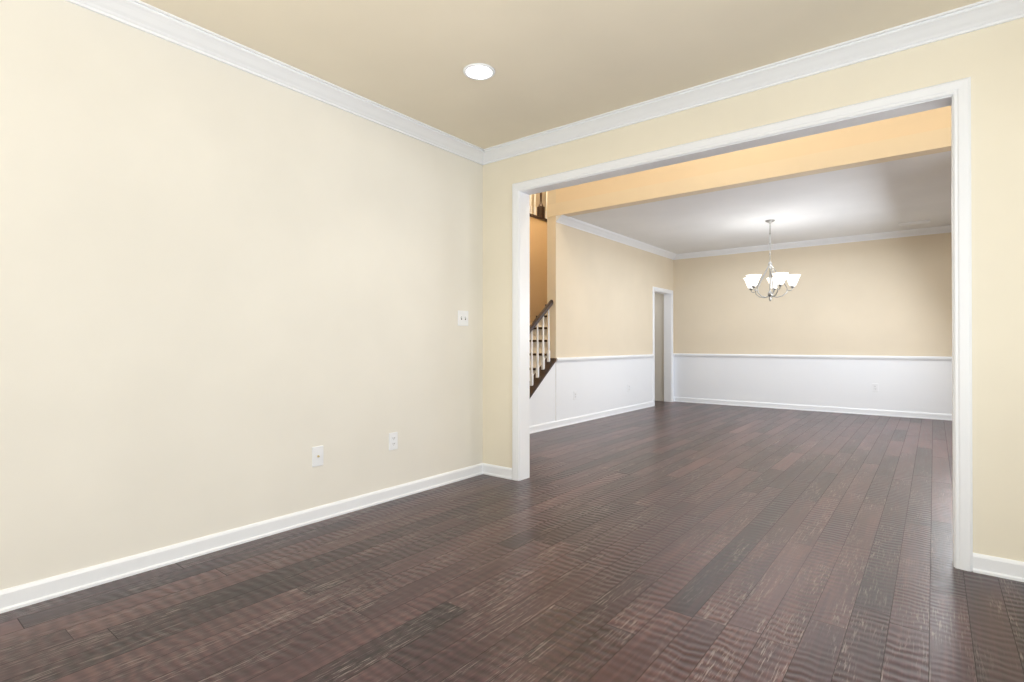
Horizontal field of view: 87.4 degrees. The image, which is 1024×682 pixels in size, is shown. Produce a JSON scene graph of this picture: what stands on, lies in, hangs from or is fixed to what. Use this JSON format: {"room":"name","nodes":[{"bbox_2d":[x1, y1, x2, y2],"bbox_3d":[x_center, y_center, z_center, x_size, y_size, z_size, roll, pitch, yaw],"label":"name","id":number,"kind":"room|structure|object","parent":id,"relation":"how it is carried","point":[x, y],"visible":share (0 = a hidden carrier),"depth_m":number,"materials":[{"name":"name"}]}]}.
{"room":"empty living room","nodes":[
{"label":"empty living room","id":0,"kind":"room"},
{"bbox_2d":[0,0,482,589],"bbox_3d":[-2.045,-0.303,2.464,0.130,2.870,5.630,0,0,38],"label":"wall","id":1,"kind":"structure","parent":0,"point":[230,296],"depth_m":2.85,"materials":[{"name":"beige paint"}]},
{"bbox_2d":[0,463,482,613],"bbox_3d":[-1.946,1.087,2.462,0.020,0.090,5.500,0,0,38],"label":"baseboard","id":2,"kind":"structure","parent":1,"relation":"attached to","point":[24,595],"depth_m":2.84,"materials":[{"name":"white paint"}]},
{"bbox_2d":[65,0,483,164],"bbox_3d":[-1.913,-1.575,2.448,0.105,0.088,5.500,0,0,38],"label":"crown molding","id":3,"kind":"structure","parent":1,"relation":"attached to","point":[151,20],"depth_m":3.08,"materials":[{"name":"white paint"}]},
{"bbox_2d":[312,445,322,466],"bbox_3d":[-1.222,0.728,3.385,0.018,0.125,0.078,0,0,38],"label":"outlet","id":4,"kind":"object","parent":1,"relation":"attached to","point":[317,455],"visible":1,"depth_m":3.38,"materials":[{"name":"white plastic"}]},
{"bbox_2d":[389,432,397,450],"bbox_3d":[-0.853,0.721,3.861,0.008,0.125,0.078,0,0,38],"label":"outlet","id":5,"kind":"object","parent":1,"relation":"attached to","point":[393,440],"visible":1,"depth_m":3.86,"materials":[{"name":"white plastic"}]},
{"bbox_2d":[458,310,467,325],"bbox_3d":[-0.400,-0.188,4.436,0.016,0.125,0.124,0,0,38],"label":"light switch","id":6,"kind":"object","parent":1,"relation":"attached to","point":[462,318],"visible":1,"depth_m":4.43,"materials":[{"name":"white plastic"}]},
{"bbox_2d":[0,401,1023,681],"bbox_3d":[0.497,1.192,4.750,7.630,0.100,12.380,0,0,38],"label":"floor","id":7,"kind":"structure","parent":0,"point":[662,541],"depth_m":2.49,"materials":[{"name":"brown wood"}]},
{"bbox_2d":[530,300,555,425],"bbox_3d":[0.833,-0.308,8.303,1.052,2.934,4.050,0,0,38],"label":"staircase","id":8,"kind":"structure","parent":7,"relation":"on","point":[542,386],"depth_m":7.02,"materials":[{"name":"white paint"}]},
{"bbox_2d":[530,217,546,324],"bbox_3d":[0.290,-0.405,8.586,0.130,3.130,6.620,0,0,38],"label":"wall","id":9,"kind":"structure","parent":0,"point":[538,264],"depth_m":8.64,"materials":[{"name":"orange paint"}]},
{"bbox_2d":[530,191,546,221],"bbox_3d":[0.234,-2.566,8.520,0.165,1.188,6.410,0,0,38],"label":"balcony railing","id":10,"kind":"object","parent":9,"relation":"on","point":[540,215],"depth_m":8.78,"materials":[{"name":"white paint"}]},
{"bbox_2d":[531,192,545,217],"bbox_3d":[-0.668,-1.586,9.346,0.130,5.500,6.620,0,0,38],"label":"wall","id":11,"kind":"structure","parent":0,"point":[538,199],"depth_m":10.77,"materials":[{"name":"beige paint"}]},
{"bbox_2d":[140,0,982,148],"bbox_3d":[-0.344,-1.685,1.131,4.460,0.120,5.630,0,0,38],"label":"ceiling","id":12,"kind":"structure","parent":0,"point":[555,63],"depth_m":2.91,"materials":[{"name":"paint"}]},
{"bbox_2d":[463,63,494,79],"bbox_3d":[-0.197,-1.609,3.210,0.194,0.010,0.194,0,0,38],"label":"recessed light","id":13,"kind":"object","parent":12,"relation":"in","point":[478,71],"visible":1,"depth_m":3.20,"materials":[{"name":"white paint"}]},
{"bbox_2d":[547,190,673,357],"bbox_3d":[1.844,-1.588,8.876,0.140,5.500,4.250,0,0,38],"label":"wall","id":14,"kind":"structure","parent":0,"point":[599,291],"depth_m":8.07,"materials":[{"name":"beige paint"}]},
{"bbox_2d":[530,401,653,433],"bbox_3d":[1.302,1.113,8.038,0.020,0.090,3.973,0,0,38],"label":"baseboard","id":15,"kind":"structure","parent":14,"relation":"attached to","point":[561,423],"depth_m":7.73,"materials":[{"name":"white paint"}]},
{"bbox_2d":[556,358,652,420],"bbox_3d":[1.570,0.710,8.400,0.004,0.900,3.180,0,0,38],"label":"wainscoting","id":16,"kind":"structure","parent":14,"relation":"attached to","point":[599,385],"depth_m":8.12,"materials":[{"name":"white paint"}]},
{"bbox_2d":[556,354,653,361],"bbox_3d":[1.565,0.261,8.372,0.026,0.062,3.127,0,0,38],"label":"trim","id":17,"kind":"structure","parent":14,"relation":"attached to","point":[574,359],"depth_m":8.09,"materials":[{"name":"white paint"}]},
{"bbox_2d":[556,215,676,259],"bbox_3d":[1.900,-1.625,8.749,0.105,0.088,4.120,0,0,38],"label":"crown molding","id":18,"kind":"structure","parent":14,"relation":"attached to","point":[584,226],"depth_m":8.28,"materials":[{"name":"white paint"}]},
{"bbox_2d":[652,286,672,405],"bbox_3d":[2.759,0.096,10.016,0.161,2.143,0.931,0,0,38],"label":"door frame","id":19,"kind":"structure","parent":14,"relation":"attached to","point":[667,347],"depth_m":10.30,"materials":[{"name":"white paint"}]},
{"bbox_2d":[673,357,673,396],"bbox_3d":[3.099,0.719,10.343,0.004,0.900,0.115,0,0,38],"label":"trim","id":20,"kind":"structure","parent":14,"relation":"attached to","point":[673,376],"depth_m":10.37,"materials":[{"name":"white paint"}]},
{"bbox_2d":[655,293,663,400],"bbox_3d":[2.344,0.069,10.352,0.910,2.200,1.040,0,0,38],"label":"wall","id":21,"kind":"structure","parent":0,"point":[659,347],"depth_m":10.48,"materials":[{"name":"grey paint"}]},
{"bbox_2d":[556,106,950,202],"bbox_3d":[2.632,-1.603,5.641,5.100,5.500,0.140,0,0,38],"label":"wall","id":22,"kind":"structure","parent":0,"point":[919,122],"depth_m":5.50,"materials":[{"name":"paint"}]},
{"bbox_2d":[547,127,950,216],"bbox_3d":[2.401,-1.761,5.816,4.800,0.164,0.152,0,0,38],"label":"beam","id":23,"kind":"structure","parent":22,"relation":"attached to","point":[914,145],"depth_m":5.52,"materials":[{"name":"beige paint"}]},
{"bbox_2d":[483,18,1023,561],"bbox_3d":[0.191,-1.609,4.374,7.630,5.500,0.130,0,0,38],"label":"wall","id":24,"kind":"structure","parent":0,"point":[989,62],"depth_m":2.64,"materials":[{"name":"beige paint"}]},
{"bbox_2d":[483,463,511,479],"bbox_3d":[-0.129,1.096,4.518,0.333,0.090,0.020,0,0,38],"label":"baseboard","id":25,"kind":"structure","parent":24,"relation":"attached to","point":[497,471],"depth_m":4.51,"materials":[{"name":"white paint"}]},
{"bbox_2d":[529,195,529,224],"bbox_3d":[1.226,-0.081,3.648,2.879,2.437,0.020,0,0,38],"label":"door frame","id":26,"kind":"structure","parent":24,"relation":"attached to","point":[529,209],"depth_m":4.50,"materials":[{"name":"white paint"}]},
{"bbox_2d":[512,77,972,571],"bbox_3d":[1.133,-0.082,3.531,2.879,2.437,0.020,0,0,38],"label":"door frame","id":27,"kind":"structure","parent":24,"relation":"attached to","point":[959,90],"depth_m":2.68,"materials":[{"name":"white paint"}]},
{"bbox_2d":[483,0,1023,164],"bbox_3d":[1.364,-1.571,3.302,4.200,0.088,0.105,0,0,38],"label":"crown molding","id":28,"kind":"structure","parent":24,"relation":"attached to","point":[983,14],"depth_m":3.11,"materials":[{"name":"white paint"}]},
{"bbox_2d":[973,553,1023,581],"bbox_3d":[2.653,1.086,2.329,0.988,0.090,0.020,0,0,38],"label":"baseboard","id":29,"kind":"structure","parent":24,"relation":"attached to","point":[1005,568],"depth_m":2.57,"materials":[{"name":"white paint"}]},
{"bbox_2d":[569,151,951,253],"bbox_3d":[3.863,-1.754,7.206,5.100,0.155,4.119,0,0,38],"label":"ceiling","id":30,"kind":"structure","parent":0,"point":[888,196],"depth_m":6.89,"materials":[{"name":"white paint"}]},
{"bbox_2d":[744,220,800,300],"bbox_3d":[3.597,-1.112,7.468,0.734,1.124,0.713,0,0,38],"label":"chandelier","id":31,"kind":"object","parent":30,"relation":"hanging from","point":[776,280],"visible":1,"depth_m":7.35,"materials":[{"name":"white glass"}]},
{"bbox_2d":[898,220,929,225],"bbox_3d":[5.684,-1.668,7.579,0.360,0.012,0.170,0,0,38],"label":"ceiling vent","id":32,"kind":"object","parent":30,"relation":"in","point":[914,222],"visible":1,"depth_m":7.58,"materials":[{"name":"white plastic"}]},
{"bbox_2d":[674,232,951,356],"bbox_3d":[5.122,-1.588,8.918,5.240,5.500,0.130,0,0,38],"label":"wall","id":33,"kind":"structure","parent":0,"point":[887,297],"depth_m":8.80,"materials":[{"name":"beige paint"}]},
{"bbox_2d":[674,397,951,420],"bbox_3d":[4.838,1.118,9.029,4.360,0.090,0.020,0,0,38],"label":"baseboard","id":34,"kind":"structure","parent":33,"relation":"attached to","point":[923,415],"depth_m":8.81,"materials":[{"name":"white paint"}]},
{"bbox_2d":[674,225,951,259],"bbox_3d":[4.814,-1.624,9.011,4.360,0.088,0.105,0,0,38],"label":"crown molding","id":35,"kind":"structure","parent":33,"relation":"attached to","point":[885,235],"depth_m":8.78,"materials":[{"name":"white paint"}]},
{"bbox_2d":[674,353,951,360],"bbox_3d":[4.836,0.264,9.030,4.360,0.062,0.026,0,0,38],"label":"trim","id":36,"kind":"structure","parent":33,"relation":"attached to","point":[937,358],"depth_m":8.80,"materials":[{"name":"white paint"}]},
{"bbox_2d":[674,357,951,413],"bbox_3d":[4.845,0.713,9.040,4.360,0.900,0.004,0,0,38],"label":"wainscoting","id":37,"kind":"structure","parent":33,"relation":"attached to","point":[924,386],"depth_m":8.83,"materials":[{"name":"white paint"}]},
{"bbox_2d":[872,384,877,391],"bbox_3d":[5.675,0.730,8.378,0.078,0.125,0.008,0,0,38],"label":"outlet","id":38,"kind":"object","parent":37,"relation":"attached to","point":[874,387],"visible":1,"depth_m":8.38,"materials":[{"name":"white plastic"}]}
]}

